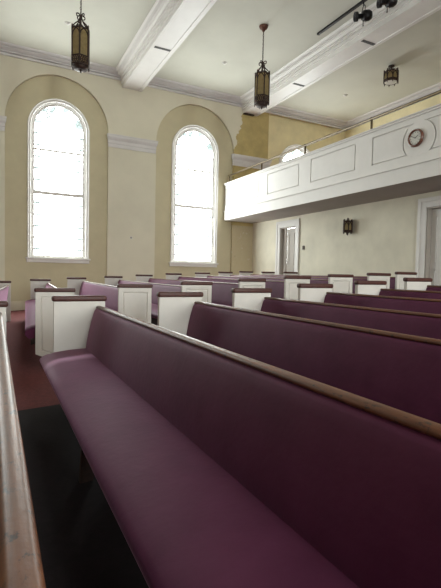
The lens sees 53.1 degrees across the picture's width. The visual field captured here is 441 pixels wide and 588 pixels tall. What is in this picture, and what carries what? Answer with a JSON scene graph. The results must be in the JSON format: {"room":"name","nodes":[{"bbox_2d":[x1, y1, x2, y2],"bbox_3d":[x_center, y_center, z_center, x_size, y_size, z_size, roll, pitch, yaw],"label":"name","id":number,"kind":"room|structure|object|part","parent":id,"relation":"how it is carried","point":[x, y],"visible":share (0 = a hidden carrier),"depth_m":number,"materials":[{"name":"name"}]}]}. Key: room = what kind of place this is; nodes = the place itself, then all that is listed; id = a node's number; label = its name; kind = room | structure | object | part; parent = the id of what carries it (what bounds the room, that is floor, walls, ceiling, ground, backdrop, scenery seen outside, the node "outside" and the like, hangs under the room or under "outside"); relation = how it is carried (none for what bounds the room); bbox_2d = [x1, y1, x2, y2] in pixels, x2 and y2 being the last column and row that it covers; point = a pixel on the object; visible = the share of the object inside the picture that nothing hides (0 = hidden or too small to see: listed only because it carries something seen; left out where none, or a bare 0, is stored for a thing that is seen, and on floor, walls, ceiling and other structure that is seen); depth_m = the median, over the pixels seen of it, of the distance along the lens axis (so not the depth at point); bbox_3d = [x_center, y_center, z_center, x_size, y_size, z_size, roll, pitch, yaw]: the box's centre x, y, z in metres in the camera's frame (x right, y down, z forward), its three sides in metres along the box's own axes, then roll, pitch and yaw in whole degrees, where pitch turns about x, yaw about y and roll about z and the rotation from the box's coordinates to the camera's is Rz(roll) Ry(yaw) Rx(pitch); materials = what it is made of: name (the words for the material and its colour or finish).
{"room":"house of worship","nodes":[
{"label":"house of worship","id":0,"kind":"room"},
{"bbox_2d":[6,310,151,410],"bbox_3d":[-0.891,1.209,2.924,25.070,1.609,23.290,0,3,-27],"label":"floor","id":1,"kind":"structure","parent":0,"point":[32,387],"depth_m":5.33,"materials":[{"name":"red carpet"}]},
{"bbox_2d":[0,281,10,320],"bbox_3d":[-4.099,0.354,7.635,0.579,1.037,5.915,0,3,-22],"label":"pew","id":2,"kind":"object","parent":1,"relation":"on","point":[5,286],"visible":0.71,"depth_m":10.35,"materials":[{"name":"white wood"}]},
{"bbox_3d":[-3.941,0.202,7.692,0.140,0.502,5.789,0,3,-22],"label":"backrest","id":3,"kind":"part","parent":2,"relation":"part of","materials":[{"name":"purple fabric"}]},
{"bbox_2d":[25,279,75,355],"bbox_3d":[-3.270,0.297,8.100,0.579,1.037,5.915,0,3,-24],"label":"pew","id":4,"kind":"object","parent":1,"relation":"on","point":[39,309],"visible":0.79,"depth_m":5.40,"materials":[{"name":"white wood"}]},
{"bbox_3d":[-3.338,0.329,8.071,0.432,0.140,5.789,0,3,-24],"label":"seat","id":5,"kind":"part","parent":4,"relation":"part of","materials":[{"name":"purple fabric"}]},
{"bbox_3d":[-4.401,0.177,10.786,0.447,0.986,0.045,0,3,-24],"label":"panel","id":6,"kind":"part","parent":4,"relation":"part of","materials":[{"name":"white paint"}]},
{"bbox_3d":[-2.046,0.469,5.456,0.447,0.986,0.045,0,3,-24],"label":"panel","id":7,"kind":"part","parent":4,"relation":"part of","materials":[{"name":"white paint"}]},
{"bbox_2d":[18,404,148,587],"bbox_3d":[2.522,1.059,2.321,9.800,0.624,6.530,0,3,-27],"label":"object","id":8,"kind":"structure","parent":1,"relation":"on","point":[82,543],"depth_m":2.17,"materials":[{"name":"black"}]},
{"bbox_2d":[0,301,45,587],"bbox_3d":[-0.633,0.735,0.823,0.579,1.037,6.401,0,3,-27],"label":"pew","id":9,"kind":"object","parent":8,"relation":"on","point":[21,566],"visible":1,"depth_m":0.69,"materials":[{"name":"brown wood"}]},
{"bbox_3d":[-2.024,0.602,3.658,0.447,0.986,0.045,0,3,-27],"label":"panel","id":10,"kind":"part","parent":9,"relation":"part of","materials":[{"name":"white paint"}]},
{"bbox_2d":[39,295,440,587],"bbox_3d":[0.102,0.691,1.196,0.579,1.037,6.401,0,3,-27],"label":"pew","id":11,"kind":"object","parent":8,"relation":"on","point":[216,467],"visible":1,"depth_m":1.32,"materials":[{"name":"purple fabric"}]},
{"bbox_3d":[-1.289,0.558,4.030,0.447,0.986,0.045,0,3,-27],"label":"panel","id":12,"kind":"part","parent":11,"relation":"part of","materials":[{"name":"white paint"}]},
{"bbox_3d":[-0.637,0.895,2.593,0.410,0.390,0.040,0,3,-27],"label":"leg","id":13,"kind":"part","parent":11,"relation":"part of","materials":[{"name":"brown wood"}]},
{"bbox_3d":[0.036,0.722,1.163,0.432,0.140,6.275,0,3,-27],"label":"seat","id":14,"kind":"part","parent":11,"relation":"part of","materials":[{"name":"purple fabric"}]},
{"bbox_3d":[0.305,0.276,1.276,0.050,0.022,6.275,0,3,-27],"label":"rail","id":15,"kind":"part","parent":11,"relation":"part of","materials":[{"name":"brown wood"}]},
{"bbox_2d":[156,292,440,423],"bbox_3d":[0.964,0.652,1.583,0.579,1.037,6.311,0,3,-27],"label":"pew","id":16,"kind":"object","parent":8,"relation":"on","point":[400,371],"visible":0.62,"depth_m":2.57,"materials":[{"name":"purple fabric"}]},
{"bbox_3d":[-0.407,0.522,4.378,0.447,0.986,0.045,0,3,-27],"label":"panel","id":17,"kind":"part","parent":16,"relation":"part of","materials":[{"name":"white paint"}]},
{"bbox_3d":[1.167,0.238,1.664,0.050,0.022,6.185,0,3,-27],"label":"rail","id":18,"kind":"part","parent":16,"relation":"part of","materials":[{"name":"brown wood"}]},
{"bbox_2d":[231,288,440,339],"bbox_3d":[1.694,0.611,1.948,0.579,1.037,6.301,0,3,-27],"label":"pew","id":19,"kind":"object","parent":8,"relation":"on","point":[428,325],"visible":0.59,"depth_m":3.64,"materials":[{"name":"purple fabric"}]},
{"bbox_3d":[0.325,0.481,4.739,0.447,0.986,0.045,0,3,-27],"label":"panel","id":20,"kind":"part","parent":19,"relation":"part of","materials":[{"name":"white paint"}]},
{"bbox_3d":[1.846,0.458,2.017,0.140,0.502,6.175,0,3,-27],"label":"backrest","id":21,"kind":"part","parent":19,"relation":"part of","materials":[{"name":"purple fabric"}]},
{"bbox_3d":[1.897,0.197,2.029,0.050,0.022,6.175,0,3,-27],"label":"rail","id":22,"kind":"part","parent":19,"relation":"part of","materials":[{"name":"brown wood"}]},
{"bbox_2d":[297,283,440,314],"bbox_3d":[2.418,0.554,2.276,0.579,1.037,6.231,0,3,-27],"label":"pew","id":23,"kind":"object","parent":8,"relation":"on","point":[323,293],"visible":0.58,"depth_m":4.49,"materials":[{"name":"purple fabric"}]},
{"bbox_3d":[1.065,0.426,5.035,0.447,0.986,0.045,0,3,-27],"label":"panel","id":24,"kind":"part","parent":23,"relation":"part of","materials":[{"name":"white paint"}]},
{"bbox_3d":[2.570,0.401,2.345,0.140,0.502,6.105,0,3,-27],"label":"backrest","id":25,"kind":"part","parent":23,"relation":"part of","materials":[{"name":"purple fabric"}]},
{"bbox_3d":[2.621,0.140,2.356,0.050,0.022,6.105,0,3,-27],"label":"rail","id":26,"kind":"part","parent":23,"relation":"part of","materials":[{"name":"brown wood"}]},
{"bbox_2d":[354,280,440,299],"bbox_3d":[3.143,0.508,2.615,0.579,1.037,6.181,0,3,-27],"label":"pew","id":27,"kind":"object","parent":8,"relation":"on","point":[367,287],"visible":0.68,"depth_m":5.22,"materials":[{"name":"purple fabric"}]},
{"bbox_3d":[1.802,0.381,5.352,0.447,0.986,0.045,0,3,-27],"label":"panel","id":28,"kind":"part","parent":27,"relation":"part of","materials":[{"name":"white paint"}]},
{"bbox_3d":[3.295,0.356,2.684,0.140,0.502,6.055,0,3,-27],"label":"backrest","id":29,"kind":"part","parent":27,"relation":"part of","materials":[{"name":"purple fabric"}]},
{"bbox_3d":[3.346,0.094,2.696,0.050,0.022,6.055,0,3,-27],"label":"rail","id":30,"kind":"part","parent":27,"relation":"part of","materials":[{"name":"brown wood"}]},
{"bbox_2d":[403,277,440,290],"bbox_3d":[3.847,0.461,2.950,0.579,1.037,6.141,0,3,-27],"label":"pew","id":31,"kind":"object","parent":8,"relation":"on","point":[409,283],"visible":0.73,"depth_m":5.60,"materials":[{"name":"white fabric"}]},
{"bbox_3d":[2.515,0.335,5.669,0.447,0.986,0.045,0,3,-27],"label":"panel","id":32,"kind":"part","parent":31,"relation":"part of","materials":[{"name":"white paint"}]},
{"bbox_3d":[4.000,0.309,3.019,0.140,0.502,6.015,0,3,-27],"label":"backrest","id":33,"kind":"part","parent":31,"relation":"part of","materials":[{"name":"purple fabric"}]},
{"bbox_2d":[67,277,152,322],"bbox_3d":[-2.462,0.239,8.593,0.579,1.037,5.908,0,3,-25],"label":"pew","id":34,"kind":"object","parent":1,"relation":"on","point":[133,300],"visible":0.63,"depth_m":6.03,"materials":[{"name":"white wood"}]},
{"bbox_3d":[-3.668,0.118,11.244,0.447,0.986,0.045,0,3,-25],"label":"panel","id":35,"kind":"part","parent":34,"relation":"part of","materials":[{"name":"white paint"}]},
{"bbox_3d":[-2.308,0.086,8.659,0.140,0.502,5.782,0,3,-25],"label":"backrest","id":36,"kind":"part","parent":34,"relation":"part of","materials":[{"name":"purple fabric"}]},
{"bbox_3d":[-2.256,-0.175,8.668,0.050,0.022,5.782,0,3,-25],"label":"rail","id":37,"kind":"part","parent":34,"relation":"part of","materials":[{"name":"brown wood"}]},
{"bbox_3d":[-1.165,0.410,5.989,0.447,0.986,0.045,0,3,-25],"label":"panel","id":38,"kind":"part","parent":34,"relation":"part of","materials":[{"name":"white paint"}]},
{"bbox_2d":[104,276,212,325],"bbox_3d":[-1.644,0.191,8.983,0.579,1.037,6.071,0,3,-25],"label":"pew","id":39,"kind":"object","parent":1,"relation":"on","point":[186,286],"visible":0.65,"depth_m":7.60,"materials":[{"name":"white wood"}]},
{"bbox_3d":[-2.847,0.067,11.724,0.447,0.986,0.045,0,3,-25],"label":"panel","id":40,"kind":"part","parent":39,"relation":"part of","materials":[{"name":"white paint"}]},
{"bbox_3d":[-1.488,0.039,9.046,0.140,0.502,5.945,0,3,-25],"label":"backrest","id":41,"kind":"part","parent":39,"relation":"part of","materials":[{"name":"purple fabric"}]},
{"bbox_3d":[-1.437,-0.223,9.056,0.050,0.022,5.945,0,3,-25],"label":"rail","id":42,"kind":"part","parent":39,"relation":"part of","materials":[{"name":"brown wood"}]},
{"bbox_3d":[-1.711,0.223,8.954,0.432,0.140,5.945,0,3,-25],"label":"seat","id":43,"kind":"part","parent":39,"relation":"part of","materials":[{"name":"purple fabric"}]},
{"bbox_3d":[-1.257,0.524,8.088,0.410,0.390,0.040,0,3,-25],"label":"leg","id":44,"kind":"part","parent":39,"relation":"part of","materials":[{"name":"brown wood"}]},
{"bbox_3d":[-0.349,0.367,6.288,0.447,0.986,0.045,0,3,-25],"label":"panel","id":45,"kind":"part","parent":39,"relation":"part of","materials":[{"name":"white paint"}]},
{"bbox_2d":[135,274,265,306],"bbox_3d":[-0.869,0.130,9.509,0.579,1.037,6.098,0,3,-26],"label":"pew","id":46,"kind":"object","parent":1,"relation":"on","point":[222,294],"visible":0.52,"depth_m":7.97,"materials":[{"name":"purple fabric"}]},
{"bbox_3d":[-2.123,0.005,12.241,0.447,0.986,0.045,0,3,-26],"label":"panel","id":47,"kind":"part","parent":46,"relation":"part of","materials":[{"name":"white paint"}]},
{"bbox_3d":[-0.714,-0.022,9.575,0.140,0.502,5.972,0,3,-26],"label":"backrest","id":48,"kind":"part","parent":46,"relation":"part of","materials":[{"name":"purple fabric"}]},
{"bbox_3d":[-0.663,-0.284,9.585,0.050,0.022,5.972,0,3,-26],"label":"rail","id":49,"kind":"part","parent":46,"relation":"part of","materials":[{"name":"brown wood"}]},
{"bbox_3d":[0.477,0.306,6.823,0.447,0.986,0.045,0,3,-26],"label":"panel","id":50,"kind":"part","parent":46,"relation":"part of","materials":[{"name":"white paint"}]},
{"bbox_2d":[165,273,310,299],"bbox_3d":[-0.125,0.076,9.801,0.579,1.037,6.365,0,3,-24],"label":"pew","id":51,"kind":"object","parent":1,"relation":"on","point":[286,289],"visible":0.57,"depth_m":7.61,"materials":[{"name":"purple fabric"}]},
{"bbox_3d":[-1.354,-0.056,12.690,0.447,0.986,0.045,0,3,-24],"label":"panel","id":52,"kind":"part","parent":51,"relation":"part of","materials":[{"name":"white paint"}]},
{"bbox_3d":[0.032,-0.076,9.862,0.140,0.502,6.239,0,3,-24],"label":"backrest","id":53,"kind":"part","parent":51,"relation":"part of","materials":[{"name":"purple fabric"}]},
{"bbox_3d":[0.084,-0.338,9.871,0.050,0.022,6.239,0,3,-24],"label":"rail","id":54,"kind":"part","parent":51,"relation":"part of","materials":[{"name":"brown wood"}]},
{"bbox_3d":[1.197,0.259,6.956,0.447,0.986,0.045,0,3,-24],"label":"panel","id":55,"kind":"part","parent":51,"relation":"part of","materials":[{"name":"white paint"}]},
{"bbox_2d":[195,272,353,292],"bbox_3d":[0.655,0.034,10.187,0.579,1.037,6.565,0,3,-23],"label":"pew","id":56,"kind":"object","parent":1,"relation":"on","point":[342,283],"visible":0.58,"depth_m":7.25,"materials":[{"name":"white wood"}]},
{"bbox_3d":[-0.546,-0.102,13.195,0.447,0.986,0.045,0,3,-23],"label":"panel","id":57,"kind":"part","parent":56,"relation":"part of","materials":[{"name":"white paint"}]},
{"bbox_3d":[0.813,-0.118,10.244,0.140,0.502,6.439,0,3,-23],"label":"backrest","id":58,"kind":"part","parent":56,"relation":"part of","materials":[{"name":"purple fabric"}]},
{"bbox_3d":[0.865,-0.379,10.252,0.050,0.022,6.439,0,3,-23],"label":"rail","id":59,"kind":"part","parent":56,"relation":"part of","materials":[{"name":"brown wood"}]},
{"bbox_3d":[1.949,0.222,7.219,0.447,0.986,0.045,0,3,-23],"label":"panel","id":60,"kind":"part","parent":56,"relation":"part of","materials":[{"name":"white paint"}]},
{"bbox_2d":[261,272,297,274],"bbox_3d":[1.752,-0.173,13.710,0.579,1.037,1.440,0,3,-23],"label":"pew","id":61,"kind":"object","parent":1,"relation":"on","point":[270,273],"visible":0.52,"depth_m":13.11,"materials":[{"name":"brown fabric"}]},
{"bbox_2d":[218,272,390,293],"bbox_3d":[1.370,-0.007,10.611,0.580,1.037,6.758,0,3,-22],"label":"pew","id":62,"kind":"object","parent":1,"relation":"on","point":[370,276],"visible":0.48,"depth_m":8.17,"materials":[{"name":"white wood"}]},
{"bbox_3d":[0.143,-0.148,13.713,0.447,0.986,0.045,0,3,-22],"label":"panel","id":63,"kind":"part","parent":62,"relation":"part of","materials":[{"name":"white paint"}]},
{"bbox_3d":[1.581,-0.421,10.675,0.050,0.022,6.632,0,3,-22],"label":"rail","id":64,"kind":"part","parent":62,"relation":"part of","materials":[{"name":"brown wood"}]},
{"bbox_3d":[1.528,-0.159,10.668,0.140,0.502,6.632,0,3,-22],"label":"backrest","id":65,"kind":"part","parent":62,"relation":"part of","materials":[{"name":"purple fabric"}]},
{"bbox_3d":[2.690,0.185,7.550,0.447,0.986,0.045,0,3,-22],"label":"panel","id":66,"kind":"part","parent":62,"relation":"part of","materials":[{"name":"white paint"}]},
{"bbox_2d":[239,271,416,288],"bbox_3d":[2.048,-0.051,11.130,0.579,1.037,6.725,0,3,-23],"label":"pew","id":67,"kind":"object","parent":1,"relation":"on","point":[396,282],"visible":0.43,"depth_m":8.47,"materials":[{"name":"white wood"}]},
{"bbox_3d":[2.258,-0.465,11.196,0.050,0.022,6.599,0,3,-23],"label":"rail","id":68,"kind":"part","parent":67,"relation":"part of","materials":[{"name":"brown wood"}]},
{"bbox_3d":[2.206,-0.203,11.188,0.140,0.502,6.599,0,3,-23],"label":"backrest","id":69,"kind":"part","parent":67,"relation":"part of","materials":[{"name":"purple fabric"}]},
{"bbox_3d":[3.379,0.141,8.092,0.447,0.986,0.045,0,3,-23],"label":"panel","id":70,"kind":"part","parent":67,"relation":"part of","materials":[{"name":"white paint"}]},
{"bbox_2d":[0,54,344,301],"bbox_3d":[-6.047,-2.929,13.004,25.070,8.216,0.340,0,3,-27],"label":"wall","id":71,"kind":"structure","parent":0,"point":[130,190],"depth_m":14.29,"materials":[{"name":"paint"}]},
{"bbox_2d":[0,115,6,130],"bbox_3d":[-6.837,-4.853,12.237,1.632,0.385,0.155,0,3,-27],"label":"capital","id":72,"kind":"object","parent":71,"relation":"attached to","point":[2,118],"visible":1,"depth_m":12.55,"materials":[{"name":"paint"}]},
{"bbox_2d":[11,301,24,310],"bbox_3d":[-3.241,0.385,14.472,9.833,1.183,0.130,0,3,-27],"label":"baseboard","id":73,"kind":"structure","parent":71,"relation":"attached to","point":[15,305],"depth_m":13.09,"materials":[{"name":"paint"}]},
{"bbox_2d":[25,99,90,263],"bbox_3d":[-4.929,-3.416,13.475,1.880,4.925,0.250,0,3,-27],"label":"window","id":74,"kind":"structure","parent":71,"relation":"in","point":[58,132],"depth_m":13.49,"materials":[{"name":"glass"}]},
{"bbox_3d":[-4.953,-1.029,13.529,1.880,0.150,0.130,0,3,-27],"label":"sill","id":75,"kind":"part","parent":74,"relation":"part of","materials":[{"name":"white paint"}]},
{"bbox_3d":[-4.964,-2.737,13.546,1.400,3.260,0.060,0,3,-27],"label":"meeting rail","id":76,"kind":"part","parent":74,"relation":"part of","materials":[{"name":"white glass"}]},
{"bbox_3d":[-4.952,-3.414,13.519,1.460,4.615,0.001,0,3,-27],"label":"glass","id":77,"kind":"part","parent":74,"relation":"part of","materials":[{"name":"glass"}]},
{"bbox_2d":[107,133,157,153],"bbox_3d":[-2.832,-4.860,14.283,1.666,0.385,0.155,0,3,-27],"label":"capital","id":78,"kind":"object","parent":71,"relation":"attached to","point":[114,140],"visible":1,"depth_m":14.25,"materials":[{"name":"paint"}]},
{"bbox_2d":[0,41,346,128],"bbox_3d":[-5.814,-6.898,12.535,25.070,0.237,0.310,0,3,-27],"label":"crown molding","id":79,"kind":"structure","parent":71,"relation":"attached to","point":[7,49],"depth_m":14.66,"materials":[{"name":"paint"}]},
{"bbox_2d":[168,125,218,266],"bbox_3d":[-0.913,-3.423,15.526,1.880,4.925,0.250,0,3,-27],"label":"window","id":80,"kind":"structure","parent":71,"relation":"in","point":[195,151],"depth_m":15.56,"materials":[{"name":"white glass"}]},
{"bbox_3d":[-0.937,-1.036,15.581,1.880,0.150,0.130,0,3,-27],"label":"sill","id":81,"kind":"part","parent":80,"relation":"part of","materials":[{"name":"white paint"}]},
{"bbox_3d":[-0.948,-2.744,15.597,1.400,3.260,0.060,0,3,-27],"label":"meeting rail","id":82,"kind":"part","parent":80,"relation":"part of","materials":[{"name":"white glass"}]},
{"bbox_3d":[-0.936,-3.421,15.571,1.460,4.615,0.001,0,3,-27],"label":"glass","id":83,"kind":"part","parent":80,"relation":"part of","materials":[{"name":"glass"}]},
{"bbox_2d":[231,153,271,168],"bbox_3d":[1.164,-4.867,16.324,1.662,0.385,0.155,0,3,-27],"label":"molding","id":84,"kind":"structure","parent":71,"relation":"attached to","point":[237,159],"depth_m":16.23,"materials":[{"name":"paint"}]},
{"bbox_2d":[279,144,309,268],"bbox_3d":[2.996,-3.431,17.557,1.880,4.925,0.250,0,3,-27],"label":"window","id":85,"kind":"structure","parent":71,"relation":"in","point":[298,152],"depth_m":17.36,"materials":[{"name":"white glass"}]},
{"bbox_3d":[2.973,-3.429,17.602,1.460,4.615,0.001,0,3,-27],"label":"glass","id":86,"kind":"part","parent":85,"relation":"part of","materials":[{"name":"glass"}]},
{"bbox_3d":[2.972,-3.459,17.605,1.580,4.675,0.140,0,3,-27],"label":"sash","id":87,"kind":"part","parent":85,"relation":"part of","materials":[{"name":"white glass"}]},
{"bbox_3d":[3.017,-3.504,17.516,1.780,4.775,0.075,0,3,-27],"label":"casing","id":88,"kind":"part","parent":85,"relation":"part of","materials":[{"name":"white paint"}]},
{"bbox_2d":[0,0,440,120],"bbox_3d":[-0.725,-6.556,2.573,25.470,0.200,23.290,0,3,-27],"label":"ceiling","id":89,"kind":"structure","parent":0,"point":[230,32],"depth_m":12.10,"materials":[{"name":"paint"}]},
{"bbox_2d":[71,0,89,72],"bbox_3d":[-2.921,-5.722,9.227,0.394,2.161,0.393,0,3,-27],"label":"hanging lantern","id":90,"kind":"object","parent":89,"relation":"hanging from","point":[80,35],"visible":1,"depth_m":9.13,"materials":[{"name":"brown metal"}]},
{"bbox_3d":[-2.981,-5.144,9.107,0.178,0.705,0.002,2,3,18],"label":"glass panel","id":91,"kind":"part","parent":90,"relation":"part of","materials":[{"name":"yellow glass"}]},
{"bbox_3d":[-2.942,-4.715,9.273,0.310,0.145,0.310,0,3,-27],"label":"lamp shade","id":92,"kind":"part","parent":90,"relation":"part of","materials":[{"name":"brown metal"}]},
{"bbox_3d":[-2.831,-5.143,9.139,0.178,0.705,0.002,-1,3,-42],"label":"glass panel","id":93,"kind":"part","parent":90,"relation":"part of","materials":[{"name":"yellow glass"}]},
{"bbox_2d":[116,0,216,91],"bbox_3d":[2.326,-6.234,4.093,1.191,0.451,22.790,0,3,-27],"label":"ceiling beam","id":94,"kind":"structure","parent":89,"relation":"attached to","point":[168,23],"depth_m":11.28,"materials":[{"name":"white paint"}]},
{"bbox_2d":[254,24,269,109],"bbox_3d":[1.074,-5.769,11.266,0.394,2.081,0.393,0,3,-27],"label":"hanging lantern","id":95,"kind":"object","parent":89,"relation":"hanging from","point":[262,78],"visible":1,"depth_m":11.17,"materials":[{"name":"brown metal"}]},
{"bbox_3d":[1.015,-5.231,11.144,0.178,0.705,0.002,2,3,18],"label":"glass panel","id":96,"kind":"part","parent":95,"relation":"part of","materials":[{"name":"yellow glass"}]},
{"bbox_3d":[1.053,-4.802,11.309,0.310,0.145,0.310,0,3,-27],"label":"lamp shade","id":97,"kind":"part","parent":95,"relation":"part of","materials":[{"name":"brown metal"}]},
{"bbox_3d":[1.087,-6.356,11.239,0.033,0.805,0.034,2,3,20],"label":"chain","id":98,"kind":"part","parent":95,"relation":"part of","materials":[{"name":"brown metal"}]},
{"bbox_3d":[1.165,-5.229,11.176,0.178,0.705,0.002,-1,3,-42],"label":"glass panel","id":99,"kind":"part","parent":95,"relation":"part of","materials":[{"name":"yellow glass"}]},
{"bbox_2d":[240,0,440,115],"bbox_3d":[6.262,-6.226,6.104,1.172,0.480,22.790,0,3,-27],"label":"ceiling beam","id":100,"kind":"structure","parent":89,"relation":"attached to","point":[351,40],"depth_m":11.59,"materials":[{"name":"white paint"}]},
{"bbox_2d":[317,0,366,35],"bbox_3d":[3.994,-6.602,8.646,0.070,0.055,6.410,0,3,-27],"label":"track","id":101,"kind":"object","parent":89,"relation":"attached to","point":[360,3],"visible":1,"depth_m":10.68,"materials":[{"name":"black metal"}]},
{"bbox_2d":[353,2,372,25],"bbox_3d":[3.253,-6.389,10.076,0.420,0.538,0.276,1,3,-9],"label":"spotlight","id":102,"kind":"object","parent":101,"relation":"attached to","point":[365,15],"visible":1,"depth_m":10.02,"materials":[{"name":"black metal"}]},
{"bbox_2d":[353,11,362,21],"bbox_3d":[3.158,-6.329,10.082,0.222,0.210,0.210,1,3,1],"label":"hood","id":103,"kind":"object","parent":102,"relation":"attached to","point":[356,16],"depth_m":10.04,"materials":[{"name":"black metal"}]},
{"bbox_2d":[376,0,397,12],"bbox_3d":[3.570,-6.329,9.455,0.420,0.588,0.276,1,3,-9],"label":"spotlight","id":104,"kind":"object","parent":101,"relation":"attached to","point":[388,3],"visible":1,"depth_m":9.42,"materials":[{"name":"black metal"}]},
{"bbox_2d":[376,0,386,8],"bbox_3d":[3.475,-6.244,9.462,0.222,0.210,0.210,1,3,1],"label":"hood","id":105,"kind":"object","parent":104,"relation":"attached to","point":[379,3],"depth_m":9.44,"materials":[{"name":"black metal"}]},
{"bbox_2d":[383,64,398,86],"bbox_3d":[5.099,-6.541,13.189,0.415,0.540,0.415,0,3,-16],"label":"lantern","id":106,"kind":"object","parent":89,"relation":"attached to","point":[391,76],"visible":1,"depth_m":13.06,"materials":[{"name":"brown metal"}]},
{"bbox_3d":[5.094,-6.334,13.198,0.400,0.035,0.400,0,3,-27],"label":"glass","id":107,"kind":"part","parent":106,"relation":"part of","materials":[{"name":"white glass"}]},
{"bbox_2d":[252,190,440,276],"bbox_3d":[6.431,-0.388,6.519,0.160,3.460,22.790,0,3,-27],"label":"wall","id":108,"kind":"structure","parent":0,"point":[382,239],"depth_m":11.87,"materials":[{"name":"paint"}]},
{"bbox_2d":[275,219,299,274],"bbox_3d":[2.246,-0.627,14.655,0.210,3.597,1.270,0,3,-27],"label":"door","id":109,"kind":"structure","parent":108,"relation":"in","point":[287,245],"depth_m":14.74,"materials":[{"name":"white paint"}]},
{"bbox_2d":[224,103,440,222],"bbox_3d":[8.259,-2.689,6.255,5.730,1.330,24.690,0,3,-27],"label":"balcony","id":110,"kind":"object","parent":108,"relation":"on","point":[376,164],"visible":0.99,"depth_m":10.49,"materials":[{"name":"white paint"}]},
{"bbox_2d":[228,90,440,181],"bbox_3d":[5.482,-3.535,5.633,0.072,0.296,22.860,0,3,-27],"label":"guard rail","id":111,"kind":"object","parent":110,"relation":"on","point":[371,119],"visible":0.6,"depth_m":10.38,"materials":[{"name":"gold metal"}]},
{"bbox_2d":[408,128,423,146],"bbox_3d":[3.834,-3.069,8.679,0.060,0.354,0.354,0,3,-27],"label":"wall clock","id":112,"kind":"object","parent":110,"relation":"attached to","point":[415,138],"visible":1,"depth_m":8.65,"materials":[{"name":"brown wood"}]},
{"bbox_2d":[343,218,352,235],"bbox_3d":[3.435,-1.817,11.907,0.269,0.480,0.227,0,3,-27],"label":"wall sconce","id":113,"kind":"object","parent":108,"relation":"attached to","point":[347,224],"visible":1,"depth_m":11.83,"materials":[{"name":"brown metal"}]},
{"bbox_2d":[415,196,440,285],"bbox_3d":[4.909,-0.327,9.460,0.225,3.582,1.580,0,3,-27],"label":"door","id":114,"kind":"structure","parent":108,"relation":"in","point":[428,255],"depth_m":9.90,"materials":[{"name":"white paint"}]},
{"bbox_2d":[345,94,440,138],"bbox_3d":[10.439,-2.422,8.508,0.200,8.116,23.290,0,3,-27],"label":"wall","id":115,"kind":"structure","parent":0,"point":[435,100],"depth_m":16.08,"materials":[{"name":"paint"}]},
{"bbox_2d":[347,82,440,129],"bbox_3d":[10.319,-6.355,8.170,0.310,0.237,22.790,0,3,-27],"label":"crown molding","id":116,"kind":"structure","parent":115,"relation":"attached to","point":[436,87],"depth_m":15.89,"materials":[{"name":"paint"}]}
]}

